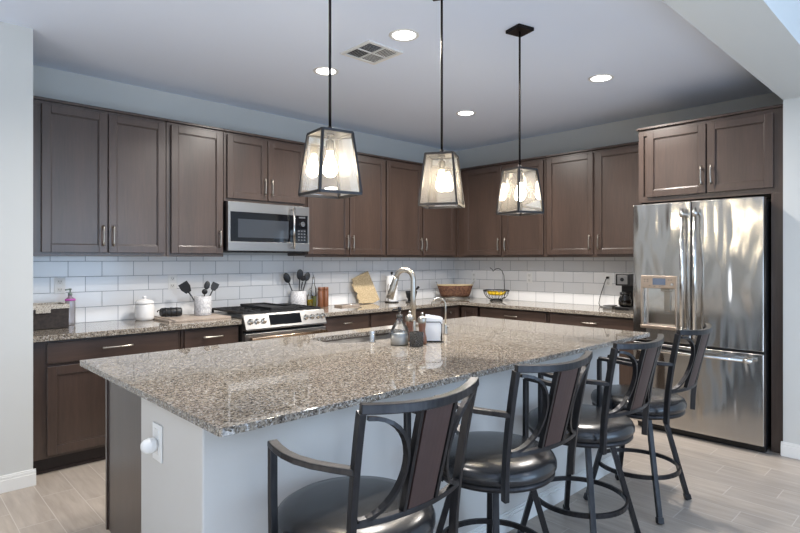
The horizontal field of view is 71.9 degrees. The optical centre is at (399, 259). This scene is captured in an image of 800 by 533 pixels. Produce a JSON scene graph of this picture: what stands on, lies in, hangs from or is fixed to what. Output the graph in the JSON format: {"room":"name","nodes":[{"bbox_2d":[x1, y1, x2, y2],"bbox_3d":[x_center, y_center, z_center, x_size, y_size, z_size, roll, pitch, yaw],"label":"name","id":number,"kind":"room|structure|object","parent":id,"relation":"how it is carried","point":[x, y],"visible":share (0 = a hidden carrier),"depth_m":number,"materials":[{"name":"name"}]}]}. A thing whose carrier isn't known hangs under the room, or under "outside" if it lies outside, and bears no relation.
{"room":"kitchen","nodes":[
{"label":"kitchen","id":0,"kind":"room"},
{"bbox_2d":[0,21,32,475],"bbox_3d":[-4.436,-0.015,1.960,5.144,2.834,0.855,0,0,-44],"label":"wall","id":1,"kind":"structure","parent":0,"point":[16,42],"depth_m":3.37,"materials":[{"name":"grey paint"}]},
{"bbox_2d":[0,468,35,493],"bbox_3d":[-4.130,1.351,1.650,5.158,0.102,0.016,0,0,-44],"label":"baseboard","id":2,"kind":"structure","parent":1,"relation":"attached to","point":[23,479],"depth_m":3.36,"materials":[{"name":"white"}]},
{"bbox_2d":[33,65,452,254],"bbox_3d":[-1.028,-0.015,5.726,4.965,2.834,0.120,0,0,-44],"label":"wall","id":3,"kind":"structure","parent":0,"point":[47,82],"depth_m":4.88,"materials":[{"name":"grey paint"}]},
{"bbox_2d":[54,278,64,293],"bbox_3d":[-2.564,0.197,4.157,0.074,0.120,0.008,0,0,-44],"label":"wall outlet","id":4,"kind":"object","parent":3,"relation":"attached to","point":[59,283],"visible":1,"depth_m":4.15,"materials":[{"name":"white plastic"}]},
{"bbox_2d":[57,280,62,291],"bbox_3d":[-2.563,0.197,4.155,0.036,0.090,0.003,0,0,-44],"label":"socket","id":5,"kind":"object","parent":4,"relation":"attached to","point":[59,282],"depth_m":4.16,"materials":[{"name":"white plastic"}]},
{"bbox_2d":[33,95,166,255],"bbox_3d":[-2.304,-0.574,4.159,0.956,1.098,0.378,0,0,-44],"label":"upper cabinet","id":6,"kind":"object","parent":3,"relation":"attached to","point":[99,173],"visible":0.9,"depth_m":4.04,"materials":[{"name":"brown wood"}]},
{"bbox_2d":[168,275,176,288],"bbox_3d":[-1.955,0.192,4.739,0.074,0.120,0.008,0,0,-44],"label":"wall outlet","id":7,"kind":"object","parent":3,"relation":"attached to","point":[172,279],"visible":1,"depth_m":4.74,"materials":[{"name":"white plastic"}]},
{"bbox_2d":[166,119,223,256],"bbox_3d":[-1.782,-0.574,4.658,0.480,1.098,0.378,0,0,-44],"label":"upper cabinet","id":8,"kind":"object","parent":3,"relation":"attached to","point":[194,152],"visible":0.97,"depth_m":4.54,"materials":[{"name":"brown wood"}]},
{"bbox_2d":[33,255,453,323],"bbox_3d":[-1.031,0.229,5.635,4.836,0.545,0.008,0,0,-44],"label":"backsplash","id":9,"kind":"structure","parent":3,"relation":"attached to","point":[104,288],"depth_m":5.00,"materials":[{"name":"white tile"}]},
{"bbox_2d":[223,129,304,206],"bbox_3d":[-1.304,-0.815,5.114,0.832,0.617,0.378,0,0,-44],"label":"upper cabinet","id":10,"kind":"object","parent":3,"relation":"attached to","point":[262,169],"visible":0.94,"depth_m":4.96,"materials":[{"name":"brown wood"}]},
{"bbox_2d":[223,201,308,252],"bbox_3d":[-1.276,-0.285,5.084,0.824,0.437,0.446,0,0,-44],"label":"microwave","id":11,"kind":"object","parent":10,"relation":"attached to","point":[247,227],"visible":0.98,"depth_m":4.92,"materials":[{"name":"silver metal"}]},
{"bbox_2d":[287,143,385,256],"bbox_3d":[-0.630,-0.574,5.760,1.027,1.098,0.378,0,0,-44],"label":"upper cabinet","id":12,"kind":"object","parent":3,"relation":"attached to","point":[351,226],"visible":0.7,"depth_m":5.62,"materials":[{"name":"brown wood"}]},
{"bbox_2d":[385,157,456,257],"bbox_3d":[0.172,-0.574,6.526,1.183,1.098,0.378,0,0,-44],"label":"upper cabinet","id":13,"kind":"object","parent":3,"relation":"attached to","point":[411,229],"visible":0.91,"depth_m":6.33,"materials":[{"name":"brown wood"}]},
{"bbox_2d":[456,170,458,257],"bbox_3d":[0.715,-0.570,7.067,0.347,1.086,0.347,0,0,-44],"label":"upper cabinet","id":14,"kind":"object","parent":3,"relation":"attached to","point":[457,174],"visible":0.14,"depth_m":6.83,"materials":[{"name":"brown wood"}]},
{"bbox_2d":[0,0,772,151],"bbox_3d":[0.217,-1.483,0.621,10.220,0.100,9.220,0,0,-44],"label":"ceiling","id":15,"kind":"structure","parent":0,"point":[257,55],"depth_m":3.96,"materials":[{"name":"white paint"}]},
{"bbox_2d":[313,67,338,75],"bbox_3d":[-0.562,-1.430,4.185,0.196,0.005,0.196,0,0,-44],"label":"recessed light","id":16,"kind":"object","parent":15,"relation":"in","point":[324,71],"visible":0.92,"depth_m":4.18,"materials":[{"name":"white"}]},
{"bbox_2d":[298,0,362,198],"bbox_3d":[-0.308,-0.857,2.429,0.212,1.150,0.212,0,0,-35],"label":"pendant light","id":17,"kind":"object","parent":15,"relation":"hanging from","point":[346,166],"visible":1,"depth_m":2.42,"materials":[{"name":"clear glass"}]},
{"bbox_2d":[326,133,333,150],"bbox_3d":[-0.308,-0.515,2.429,0.039,0.076,0.039,0,0,-35],"label":"socket","id":18,"kind":"object","parent":17,"relation":"attached to","point":[329,143],"depth_m":2.42,"materials":[{"name":"grey metal"}]},
{"bbox_2d":[340,40,402,64],"bbox_3d":[-0.196,-1.427,3.809,0.310,0.010,0.310,0,0,-44],"label":"ceiling vent","id":19,"kind":"object","parent":15,"relation":"in","point":[371,52],"visible":1,"depth_m":3.81,"materials":[{"name":"white metal"}]},
{"bbox_2d":[389,29,418,41],"bbox_3d":[0.026,-1.430,3.515,0.196,0.005,0.196,0,0,-44],"label":"recessed light","id":20,"kind":"object","parent":15,"relation":"in","point":[403,35],"visible":1,"depth_m":3.51,"materials":[{"name":"white"}]},
{"bbox_2d":[418,0,464,208],"bbox_3d":[0.223,-0.857,2.937,0.212,1.150,0.212,0,0,16],"label":"pendant light","id":21,"kind":"object","parent":15,"relation":"hanging from","point":[425,184],"visible":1,"depth_m":2.93,"materials":[{"name":"clear glass"}]},
{"bbox_2d":[438,155,444,169],"bbox_3d":[0.223,-0.515,2.937,0.039,0.076,0.039,0,0,16],"label":"socket","id":22,"kind":"object","parent":21,"relation":"attached to","point":[441,164],"depth_m":2.92,"materials":[{"name":"grey metal"}]},
{"bbox_2d":[456,110,475,115],"bbox_3d":[0.644,-1.430,5.383,0.196,0.005,0.196,0,0,-44],"label":"recessed light","id":23,"kind":"object","parent":15,"relation":"in","point":[465,112],"visible":1,"depth_m":5.38,"materials":[{"name":"white"}]},
{"bbox_2d":[495,23,544,215],"bbox_3d":[0.743,-0.857,3.421,0.212,1.150,0.212,0,0,-30],"label":"pendant light","id":24,"kind":"object","parent":15,"relation":"hanging from","point":[528,195],"visible":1,"depth_m":3.42,"materials":[{"name":"clear glass"}]},
{"bbox_2d":[520,170,522,182],"bbox_3d":[0.743,-0.515,3.421,0.039,0.076,0.039,0,0,-30],"label":"socket","id":25,"kind":"object","parent":24,"relation":"attached to","point":[521,176],"depth_m":3.40,"materials":[{"name":"grey metal"}]},
{"bbox_2d":[588,74,613,81],"bbox_3d":[1.584,-1.430,4.347,0.196,0.005,0.196,0,0,-44],"label":"recessed light","id":26,"kind":"object","parent":15,"relation":"in","point":[600,77],"visible":1,"depth_m":4.34,"materials":[{"name":"white"}]},
{"bbox_2d":[0,418,799,532],"bbox_3d":[0.216,1.452,0.607,10.000,0.100,9.000,0,0,-44],"label":"floor","id":27,"kind":"structure","parent":0,"point":[732,489],"depth_m":3.22,"materials":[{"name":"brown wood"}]},
{"bbox_2d":[33,330,179,474],"bbox_3d":[-2.205,0.964,4.058,0.958,0.874,0.645,0,0,-44],"label":"base cabinet","id":28,"kind":"object","parent":27,"relation":"on","point":[69,399],"visible":0.34,"depth_m":3.69,"materials":[{"name":"brown wood"}]},
{"bbox_2d":[33,318,241,342],"bbox_3d":[-2.031,0.507,4.225,1.441,0.038,0.646,0,0,-44],"label":"countertop","id":29,"kind":"structure","parent":28,"relation":"on","point":[117,327],"depth_m":4.01,"materials":[{"name":"stone"}]},
{"bbox_2d":[33,302,69,329],"bbox_3d":[-2.551,0.402,3.935,0.287,0.170,0.255,0,0,-44],"label":"storage basket","id":30,"kind":"object","parent":29,"relation":"on","point":[54,315],"visible":0.6,"depth_m":3.88,"materials":[{"name":"wicker"}]},
{"bbox_2d":[65,288,75,325],"bbox_3d":[-2.453,0.350,4.100,0.072,0.274,0.049,0,0,-44],"label":"lotion bottle","id":31,"kind":"object","parent":29,"relation":"on","point":[70,289],"visible":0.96,"depth_m":4.10,"materials":[{"name":"purple"}]},
{"bbox_2d":[135,296,153,320],"bbox_3d":[-2.063,0.389,4.453,0.146,0.197,0.146,0,0,-44],"label":"ceramic canister","id":32,"kind":"object","parent":29,"relation":"on","point":[144,308],"visible":1,"depth_m":4.40,"materials":[{"name":"white ceramic"}]},
{"bbox_2d":[153,313,230,322],"bbox_3d":[-1.734,0.476,4.574,0.513,0.022,0.430,0,0,-44],"label":"serving board","id":33,"kind":"object","parent":29,"relation":"on","point":[188,317],"visible":0.84,"depth_m":4.50,"materials":[{"name":"beige wood"}]},
{"bbox_2d":[157,307,181,316],"bbox_3d":[-1.901,0.432,4.543,0.195,0.077,0.078,0,0,-27],"label":"case","id":34,"kind":"object","parent":33,"relation":"on","point":[176,311],"visible":1,"depth_m":4.52,"materials":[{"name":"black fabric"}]},
{"bbox_2d":[194,295,210,315],"bbox_3d":[-1.679,0.390,4.695,0.140,0.162,0.142,0,0,-44],"label":"utensil crock","id":35,"kind":"object","parent":33,"relation":"on","point":[202,304],"visible":1,"depth_m":4.63,"materials":[{"name":"white ceramic"}]},
{"bbox_2d":[178,281,193,299],"bbox_3d":[-1.760,0.314,4.641,0.202,0.280,0.022,0,0,-30],"label":"spatula","id":36,"kind":"object","parent":35,"relation":"in","point":[185,287],"visible":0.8,"depth_m":4.62,"materials":[{"name":"black plastic"}]},
{"bbox_2d":[204,281,209,295],"bbox_3d":[-1.675,0.318,4.723,0.094,0.269,0.026,0,0,-44],"label":"spoon","id":37,"kind":"object","parent":35,"relation":"in","point":[207,283],"visible":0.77,"depth_m":4.74,"materials":[{"name":"black plastic"}]},
{"bbox_2d":[209,282,218,295],"bbox_3d":[-1.631,0.321,4.736,0.156,0.266,0.020,0,0,-36],"label":"spatula","id":38,"kind":"object","parent":35,"relation":"in","point":[214,286],"visible":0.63,"depth_m":4.75,"materials":[{"name":"black plastic"}]},
{"bbox_2d":[180,325,238,348],"bbox_3d":[-1.682,0.964,4.557,0.477,0.874,0.645,0,0,-44],"label":"base cabinet","id":39,"kind":"object","parent":27,"relation":"on","point":[218,335],"visible":0.2,"depth_m":4.33,"materials":[{"name":"brown wood"}]},
{"bbox_2d":[211,303,327,341],"bbox_3d":[-1.177,0.916,4.961,0.804,0.971,0.756,0,0,-44],"label":"range","id":40,"kind":"object","parent":27,"relation":"on","point":[257,324],"visible":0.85,"depth_m":4.73,"materials":[{"name":"silver metal"}]},
{"bbox_2d":[211,311,285,319],"bbox_3d":[-1.214,0.486,5.000,0.804,0.020,0.648,0,0,-44],"label":"cooktop","id":41,"kind":"object","parent":40,"relation":"in","point":[271,315],"depth_m":4.65,"materials":[{"name":"black metal"}]},
{"bbox_2d":[240,302,294,309],"bbox_3d":[-1.202,0.419,4.992,0.250,0.022,0.540,0,0,-44],"label":"griddle","id":42,"kind":"object","parent":40,"relation":"on","point":[269,306],"visible":1,"depth_m":4.97,"materials":[{"name":"black metal"}]},
{"bbox_2d":[324,313,368,332],"bbox_3d":[-0.710,0.964,5.487,0.587,0.874,0.645,0,0,-44],"label":"base cabinet","id":43,"kind":"object","parent":27,"relation":"on","point":[355,321],"visible":0.15,"depth_m":5.28,"materials":[{"name":"brown wood"}]},
{"bbox_2d":[310,297,632,317],"bbox_3d":[0.746,0.507,5.406,2.585,0.038,2.776,0,0,-44],"label":"countertop","id":44,"kind":"structure","parent":43,"relation":"on","point":[331,310],"depth_m":5.75,"materials":[{"name":"stone"}]},
{"bbox_2d":[290,290,305,304],"bbox_3d":[-1.014,0.398,5.504,0.156,0.178,0.156,0,0,-44],"label":"utensil crock","id":45,"kind":"object","parent":44,"relation":"on","point":[296,296],"visible":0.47,"depth_m":5.44,"materials":[{"name":"white ceramic"}]},
{"bbox_2d":[283,273,292,290],"bbox_3d":[-1.076,0.299,5.458,0.164,0.340,0.021,0,0,-33],"label":"spoon","id":46,"kind":"object","parent":45,"relation":"in","point":[286,276],"visible":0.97,"depth_m":5.43,"materials":[{"name":"black plastic"}]},
{"bbox_2d":[297,269,302,290],"bbox_3d":[-0.995,0.281,5.485,0.056,0.373,0.039,0,0,13],"label":"spoon","id":47,"kind":"object","parent":45,"relation":"in","point":[299,272],"visible":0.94,"depth_m":5.48,"materials":[{"name":"black plastic"}]},
{"bbox_2d":[303,272,309,290],"bbox_3d":[-0.967,0.298,5.549,0.138,0.343,0.025,0,0,-44],"label":"spoon","id":48,"kind":"object","parent":45,"relation":"in","point":[307,275],"visible":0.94,"depth_m":5.57,"materials":[{"name":"black plastic"}]},
{"bbox_2d":[307,289,312,305],"bbox_3d":[-0.910,0.385,5.569,0.064,0.205,0.063,0,0,-44],"label":"oil bottle","id":49,"kind":"object","parent":44,"relation":"on","point":[309,301],"visible":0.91,"depth_m":5.55,"materials":[{"name":"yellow glass"}]},
{"bbox_2d":[310,275,315,305],"bbox_3d":[-0.886,0.320,5.641,0.060,0.334,0.059,0,0,-44],"label":"oil bottle","id":50,"kind":"object","parent":44,"relation":"on","point":[314,297],"visible":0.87,"depth_m":5.63,"materials":[{"name":"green glass"}]},
{"bbox_2d":[318,287,323,306],"bbox_3d":[-0.819,0.385,5.690,0.060,0.205,0.060,0,0,-44],"label":"grinder","id":51,"kind":"object","parent":44,"relation":"on","point":[320,289],"visible":0.98,"depth_m":5.67,"materials":[{"name":"brown wood"}]},
{"bbox_2d":[323,287,328,306],"bbox_3d":[-0.773,0.385,5.734,0.060,0.205,0.060,0,0,-44],"label":"grinder","id":52,"kind":"object","parent":44,"relation":"on","point":[326,292],"visible":0.92,"depth_m":5.71,"materials":[{"name":"brown wood"}]},
{"bbox_2d":[334,304,359,306],"bbox_3d":[-0.555,0.479,5.784,0.240,0.018,0.130,0,0,-44],"label":"tray","id":53,"kind":"object","parent":44,"relation":"on","point":[338,305],"visible":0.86,"depth_m":5.72,"materials":[{"name":"beige wood"}]},
{"bbox_2d":[352,271,379,303],"bbox_3d":[-0.389,0.307,6.132,0.368,0.358,0.090,0,0,-44],"label":"cutting board","id":54,"kind":"object","parent":44,"relation":"on","point":[362,284],"visible":0.97,"depth_m":6.12,"materials":[{"name":"brown wood"}]},
{"bbox_2d":[405,291,416,300],"bbox_3d":[0.134,0.430,6.546,0.140,0.115,0.140,0,0,-44],"label":"mortar","id":55,"kind":"object","parent":44,"relation":"on","point":[408,293],"visible":0.57,"depth_m":6.50,"materials":[{"name":"black stone"}]},
{"bbox_2d":[436,281,474,298],"bbox_3d":[0.691,0.378,6.912,0.491,0.218,0.223,0,0,-4],"label":"basket","id":56,"kind":"object","parent":44,"relation":"on","point":[447,291],"visible":0.97,"depth_m":6.83,"materials":[{"name":"brown wicker"}]},
{"bbox_2d":[483,268,509,300],"bbox_3d":[1.139,0.289,6.522,0.313,0.396,0.313,0,0,-44],"label":"fruit bowl","id":57,"kind":"object","parent":44,"relation":"on","point":[485,290],"visible":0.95,"depth_m":6.47,"materials":[{"name":"black metal"}]},
{"bbox_2d":[599,276,616,308],"bbox_3d":[2.118,0.331,5.598,0.153,0.312,0.368,0,0,13],"label":"kitchen scale","id":58,"kind":"object","parent":44,"relation":"on","point":[607,277],"visible":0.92,"depth_m":5.47,"materials":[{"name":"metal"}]},
{"bbox_2d":[615,274,632,310],"bbox_3d":[2.208,0.312,5.382,0.241,0.350,0.140,0,0,-44],"label":"coffee maker","id":59,"kind":"object","parent":44,"relation":"on","point":[625,301],"visible":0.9,"depth_m":5.33,"materials":[{"name":"black plastic"}]},
{"bbox_3d":[-0.094,0.312,6.307,0.161,0.350,0.160,0,0,-44],"label":"paper towel holder","id":60,"kind":"object","parent":44,"relation":"on","visible":0},
{"bbox_2d":[386,275,397,301],"bbox_3d":[-0.094,0.328,6.308,0.134,0.292,0.134,0,0,-44],"label":"paper towel roll","id":61,"kind":"object","parent":60,"relation":"on","point":[389,278],"visible":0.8,"depth_m":6.26,"materials":[{"name":"white paper"}]},
{"bbox_2d":[106,333,618,532],"bbox_3d":[-0.003,0.958,3.189,2.937,0.888,1.284,0,0,-44],"label":"kitchen island","id":62,"kind":"object","parent":27,"relation":"on","point":[204,482],"visible":0.21,"depth_m":2.09,"materials":[{"name":"grey paint"}]},
{"bbox_2d":[140,438,157,453],"bbox_3d":[-0.901,0.667,1.971,0.053,0.056,0.056,0,0,-44],"label":"air freshener","id":63,"kind":"object","parent":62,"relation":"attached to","point":[149,445],"visible":1,"depth_m":1.96,"materials":[{"name":"white plastic"}]},
{"bbox_2d":[153,422,161,463],"bbox_3d":[-0.877,0.660,1.993,0.007,0.132,0.085,0,0,-44],"label":"power outlet","id":64,"kind":"object","parent":62,"relation":"attached to","point":[157,429],"visible":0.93,"depth_m":1.98,"materials":[{"name":"white plastic"}]},
{"bbox_2d":[154,428,158,454],"bbox_3d":[-0.880,0.657,1.991,0.002,0.090,0.040,0,0,-44],"label":"socket","id":65,"kind":"object","parent":64,"relation":"attached to","point":[156,430],"depth_m":1.99,"materials":[{"name":"white plastic"}]},
{"bbox_2d":[80,316,649,436],"bbox_3d":[0.059,0.467,3.178,3.031,0.092,1.502,0,0,-44],"label":"island countertop","id":66,"kind":"structure","parent":62,"relation":"on","point":[223,390],"depth_m":2.52,"materials":[{"name":"stone"}]},
{"bbox_2d":[329,332,394,342],"bbox_3d":[-0.188,0.613,3.534,0.780,0.201,0.364,0,0,-44],"label":"sink","id":67,"kind":"object","parent":66,"relation":"in","point":[387,336],"visible":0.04,"depth_m":3.72,"materials":[{"name":"silver metal"}]},
{"bbox_2d":[391,307,408,345],"bbox_3d":[-0.002,0.378,3.172,0.102,0.216,0.102,0,0,-44],"label":"soap bottle","id":68,"kind":"object","parent":66,"relation":"on","point":[397,338],"visible":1,"depth_m":3.16,"materials":[{"name":"clear glass"}]},
{"bbox_2d":[386,267,418,330],"bbox_3d":[0.036,0.268,3.492,0.261,0.438,0.058,0,0,22],"label":"kitchen faucet","id":69,"kind":"object","parent":66,"relation":"on","point":[392,289],"visible":0.84,"depth_m":3.47,"materials":[{"name":"silver metal"}]},
{"bbox_2d":[405,311,413,331],"bbox_3d":[0.058,0.396,3.298,0.056,0.182,0.056,0,0,-44],"label":"pepper mill","id":70,"kind":"object","parent":66,"relation":"on","point":[409,318],"visible":0.7,"depth_m":3.28,"materials":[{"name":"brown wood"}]},
{"bbox_2d":[409,331,422,346],"bbox_3d":[0.092,0.447,3.103,0.056,0.081,0.056,0,0,-44],"label":"sponge holder","id":71,"kind":"object","parent":66,"relation":"on","point":[415,337],"visible":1,"depth_m":3.09,"materials":[{"name":"plastic"}]},
{"bbox_2d":[418,312,426,343],"bbox_3d":[0.128,0.396,3.200,0.056,0.182,0.056,0,0,-44],"label":"pepper mill","id":72,"kind":"object","parent":66,"relation":"on","point":[421,319],"visible":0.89,"depth_m":3.18,"materials":[{"name":"brown wood"}]},
{"bbox_2d":[427,322,441,341],"bbox_3d":[0.192,0.426,3.288,0.115,0.120,0.067,0,0,0],"label":"napkin holder","id":73,"kind":"object","parent":66,"relation":"on","point":[440,322],"visible":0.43,"depth_m":3.25,"materials":[{"name":"silver"}]},
{"bbox_2d":[425,314,442,340],"bbox_3d":[0.198,0.403,3.290,0.120,0.157,0.064,0,0,0],"label":"napkin stack","id":74,"kind":"object","parent":73,"relation":"in","point":[433,325],"visible":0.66,"depth_m":3.26,"materials":[{"name":"white paper"}]},
{"bbox_2d":[431,297,449,333],"bbox_3d":[0.266,0.367,3.612,0.127,0.240,0.036,0,0,1],"label":"filter faucet","id":75,"kind":"object","parent":66,"relation":"on","point":[433,300],"visible":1,"depth_m":3.60,"materials":[{"name":"silver metal"}]},
{"bbox_2d":[267,377,478,532],"bbox_3d":[-0.101,0.882,1.721,0.608,1.040,0.635,0,0,-44],"label":"bar stool","id":76,"kind":"object","parent":27,"relation":"on","point":[352,502],"visible":1,"depth_m":1.58,"materials":[{"name":"black metal"}]},
{"bbox_2d":[369,310,406,327],"bbox_3d":[-0.301,0.964,5.878,0.536,0.874,0.645,0,0,-44],"label":"base cabinet","id":77,"kind":"object","parent":27,"relation":"on","point":[377,319],"visible":0.1,"depth_m":5.63,"materials":[{"name":"brown wood"}]},
{"bbox_2d":[407,307,440,322],"bbox_3d":[0.090,0.964,6.252,0.535,0.874,0.645,0,0,-44],"label":"base cabinet","id":78,"kind":"object","parent":27,"relation":"on","point":[436,311],"visible":0.03,"depth_m":6.07,"materials":[{"name":"brown wood"}]},
{"bbox_2d":[441,305,479,318],"bbox_3d":[0.694,0.964,6.677,0.915,0.874,0.865,0,0,-44],"label":"base cabinet","id":79,"kind":"object","parent":27,"relation":"on","point":[457,311],"visible":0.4,"depth_m":6.36,"materials":[{"name":"brown wood"}]},
{"bbox_2d":[434,351,592,532],"bbox_3d":[0.422,0.882,2.235,0.608,1.040,0.635,0,0,-40],"label":"bar stool","id":80,"kind":"object","parent":27,"relation":"on","point":[504,463],"visible":0.84,"depth_m":2.07,"materials":[{"name":"black metal"}]},
{"bbox_2d":[480,307,548,322],"bbox_3d":[1.403,0.964,6.120,0.645,0.874,0.888,0,0,-44],"label":"base cabinet","id":81,"kind":"object","parent":27,"relation":"on","point":[501,313],"visible":0.1,"depth_m":5.88,"materials":[{"name":"brown wood"}]},
{"bbox_2d":[517,334,663,532],"bbox_3d":[0.942,0.882,2.725,0.608,1.040,0.635,0,0,-42],"label":"bar stool","id":82,"kind":"object","parent":27,"relation":"on","point":[601,427],"visible":0.8,"depth_m":2.56,"materials":[{"name":"black metal"}]},
{"bbox_2d":[549,312,634,384],"bbox_3d":[2.059,0.964,5.434,0.645,0.874,1.000,0,0,-44],"label":"base cabinet","id":83,"kind":"object","parent":27,"relation":"on","point":[618,323],"visible":0.09,"depth_m":5.17,"materials":[{"name":"brown wood"}]},
{"bbox_2d":[583,323,711,523],"bbox_3d":[1.428,0.882,3.176,0.608,1.040,0.635,0,0,-45],"label":"bar stool","id":84,"kind":"object","parent":27,"relation":"on","point":[666,404],"visible":0.68,"depth_m":3.00,"materials":[{"name":"black metal"}]},
{"bbox_2d":[633,196,770,452],"bbox_3d":[2.581,0.473,4.571,1.002,1.857,0.937,0,0,-44],"label":"refrigerator","id":85,"kind":"object","parent":27,"relation":"on","point":[696,263],"visible":0.83,"depth_m":4.17,"materials":[{"name":"silver metal"}]},
{"bbox_2d":[636,104,782,453],"bbox_3d":[2.680,0.140,4.620,0.888,2.524,1.054,0,0,-44],"label":"tall cabinet","id":86,"kind":"object","parent":27,"relation":"on","point":[739,154],"visible":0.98,"depth_m":4.20,"materials":[{"name":"brown wood"}]},
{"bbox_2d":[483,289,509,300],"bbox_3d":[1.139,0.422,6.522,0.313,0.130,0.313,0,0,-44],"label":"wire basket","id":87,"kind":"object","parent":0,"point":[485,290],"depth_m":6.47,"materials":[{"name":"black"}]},
{"bbox_2d":[454,92,782,200],"bbox_3d":[2.088,-0.015,5.971,0.120,2.834,3.832,0,0,-44],"label":"wall","id":88,"kind":"structure","parent":0,"point":[624,131],"depth_m":5.89,"materials":[{"name":"grey paint"}]},
{"bbox_2d":[472,272,475,281],"bbox_3d":[0.946,0.222,7.061,0.008,0.120,0.074,0,0,-44],"label":"wall outlet","id":89,"kind":"object","parent":88,"relation":"attached to","point":[473,273],"visible":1,"depth_m":7.06,"materials":[{"name":"white plastic"}]},
{"bbox_2d":[459,156,545,257],"bbox_3d":[1.248,-0.574,6.487,0.378,1.098,1.224,0,0,-44],"label":"upper cabinet","id":90,"kind":"object","parent":88,"relation":"attached to","point":[483,233],"visible":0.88,"depth_m":6.39,"materials":[{"name":"brown wood"}]},
{"bbox_2d":[527,273,531,282],"bbox_3d":[1.517,0.212,6.464,0.008,0.120,0.074,0,0,-44],"label":"wall outlet","id":91,"kind":"object","parent":88,"relation":"attached to","point":[529,275],"visible":1,"depth_m":6.46,"materials":[{"name":"white plastic"}]},
{"bbox_2d":[454,257,632,305],"bbox_3d":[1.681,0.229,6.304,0.008,0.545,2.772,0,0,-44],"label":"backsplash","id":92,"kind":"structure","parent":88,"relation":"attached to","point":[566,280],"depth_m":6.29,"materials":[{"name":"white tile"}]},
{"bbox_2d":[605,275,611,285],"bbox_3d":[2.181,0.217,5.769,0.008,0.120,0.074,0,0,-44],"label":"wall outlet","id":93,"kind":"object","parent":92,"relation":"attached to","point":[608,282],"visible":1,"depth_m":5.77,"materials":[{"name":"white plastic"}]},
{"bbox_2d":[545,141,639,256],"bbox_3d":[2.090,-0.574,5.606,0.378,1.098,1.206,0,0,-44],"label":"upper cabinet","id":94,"kind":"object","parent":88,"relation":"attached to","point":[592,194],"visible":0.77,"depth_m":5.55,"materials":[{"name":"brown wood"}]},
{"bbox_2d":[783,97,799,444],"bbox_3d":[4.883,-0.015,2.418,0.990,2.834,5.168,0,0,-44],"label":"wall","id":95,"kind":"structure","parent":0,"point":[791,107],"depth_m":3.91,"materials":[{"name":"grey paint"}]},
{"bbox_2d":[662,0,799,99],"bbox_3d":[-0.453,-1.287,0.678,9.130,0.290,0.308,0,0,-44],"label":"beam","id":96,"kind":"structure","parent":95,"relation":"attached to","point":[763,36],"depth_m":2.80,"materials":[{"name":"grey paint"}]},
{"bbox_2d":[781,441,799,459],"bbox_3d":[4.516,1.351,2.075,0.016,0.102,5.180,0,0,-44],"label":"baseboard","id":97,"kind":"structure","parent":95,"relation":"attached to","point":[790,450],"depth_m":3.90,"materials":[{"name":"white"}]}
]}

